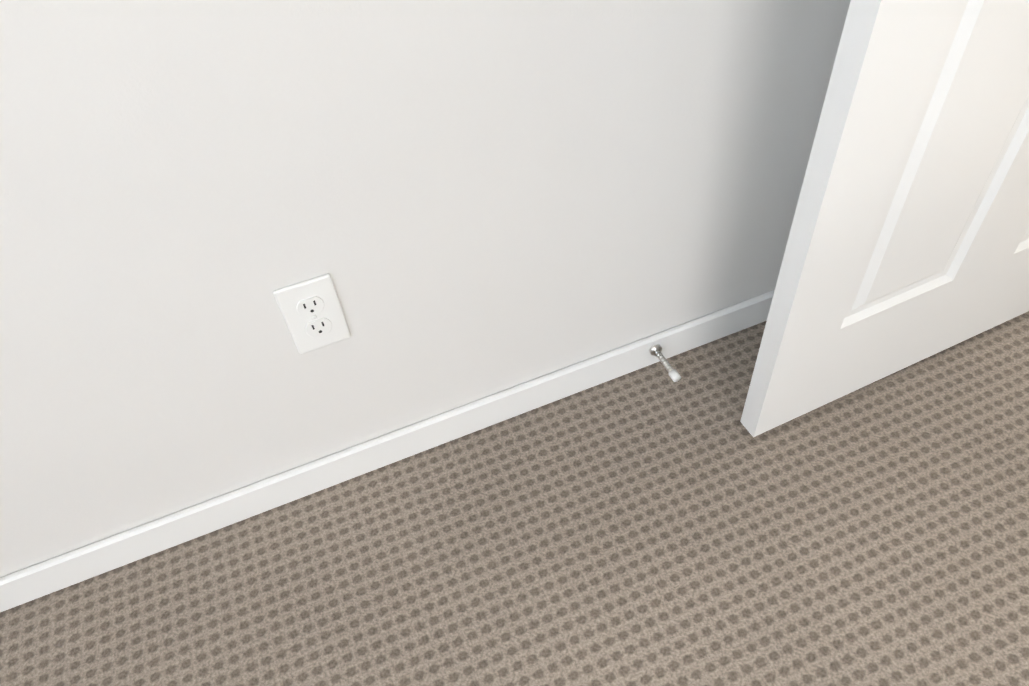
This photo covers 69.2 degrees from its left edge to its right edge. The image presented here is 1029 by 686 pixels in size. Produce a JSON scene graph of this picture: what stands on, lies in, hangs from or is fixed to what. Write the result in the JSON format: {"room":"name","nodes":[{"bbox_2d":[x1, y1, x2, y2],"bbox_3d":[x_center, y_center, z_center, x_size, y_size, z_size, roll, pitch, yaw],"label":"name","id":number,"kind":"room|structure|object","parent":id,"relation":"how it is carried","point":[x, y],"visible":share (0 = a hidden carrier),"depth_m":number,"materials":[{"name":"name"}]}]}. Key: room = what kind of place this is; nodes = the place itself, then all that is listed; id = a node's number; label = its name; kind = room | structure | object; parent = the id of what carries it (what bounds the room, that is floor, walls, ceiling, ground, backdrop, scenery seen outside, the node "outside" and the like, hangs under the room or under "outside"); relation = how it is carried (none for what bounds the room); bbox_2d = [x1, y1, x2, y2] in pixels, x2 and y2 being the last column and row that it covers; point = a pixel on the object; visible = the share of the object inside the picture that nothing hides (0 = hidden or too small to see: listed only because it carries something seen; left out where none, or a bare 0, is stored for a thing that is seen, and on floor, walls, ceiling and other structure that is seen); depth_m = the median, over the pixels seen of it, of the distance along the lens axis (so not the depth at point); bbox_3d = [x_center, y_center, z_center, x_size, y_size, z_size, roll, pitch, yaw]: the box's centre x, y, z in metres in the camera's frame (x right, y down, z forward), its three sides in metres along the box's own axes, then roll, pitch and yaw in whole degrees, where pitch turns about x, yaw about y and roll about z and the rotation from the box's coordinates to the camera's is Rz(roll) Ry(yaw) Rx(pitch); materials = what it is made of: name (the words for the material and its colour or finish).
{"room":"bedroom","nodes":[
{"label":"bedroom","id":0,"kind":"room"},
{"bbox_2d":[0,0,850,577],"bbox_3d":[-0.511,-0.693,0.213,3.280,2.740,0.120,-20,50,-12],"label":"wall","id":1,"kind":"structure","parent":0,"point":[462,202],"depth_m":0.91,"materials":[{"name":"white paint"}]},
{"bbox_2d":[273,273,350,353],"bbox_3d":[-0.257,-0.035,0.958,0.072,0.116,0.009,-20,50,-12],"label":"electrical outlet","id":2,"kind":"object","parent":1,"relation":"attached to","point":[311,310],"visible":1,"depth_m":0.95,"materials":[{"name":"white plastic"}]},
{"bbox_2d":[0,290,774,611],"bbox_3d":[-0.380,0.236,1.165,3.020,0.070,0.017,-20,50,-12],"label":"baseboard","id":3,"kind":"structure","parent":1,"relation":"attached to","point":[39,580],"depth_m":1.15,"materials":[{"name":"white wood"}]},
{"bbox_2d":[649,344,680,381],"bbox_3d":[0.257,0.035,1.270,0.022,0.022,0.075,-20,50,-12],"label":"door stop","id":4,"kind":"object","parent":3,"relation":"attached to","point":[673,374],"visible":1,"depth_m":1.27,"materials":[{"name":"silver metal"}]},
{"bbox_2d":[0,311,1028,685],"bbox_3d":[0.350,1.686,-0.111,3.160,0.060,4.380,-20,50,-12],"label":"floor","id":5,"kind":"structure","parent":0,"point":[654,525],"depth_m":1.09,"materials":[{"name":"carpet"}]},
{"bbox_3d":[1.760,0.214,-0.815,0.120,2.740,4.140,-20,50,-12],"label":"wall","id":6,"kind":"structure","parent":0,"visible":0},
{"bbox_2d":[740,0,1028,436],"bbox_3d":[0.661,-0.660,0.524,0.772,2.042,0.107,-21,50,-13],"label":"door","id":7,"kind":"structure","parent":6,"relation":"in","point":[907,245],"depth_m":0.94,"materials":[{"name":"white paint"}]}
]}

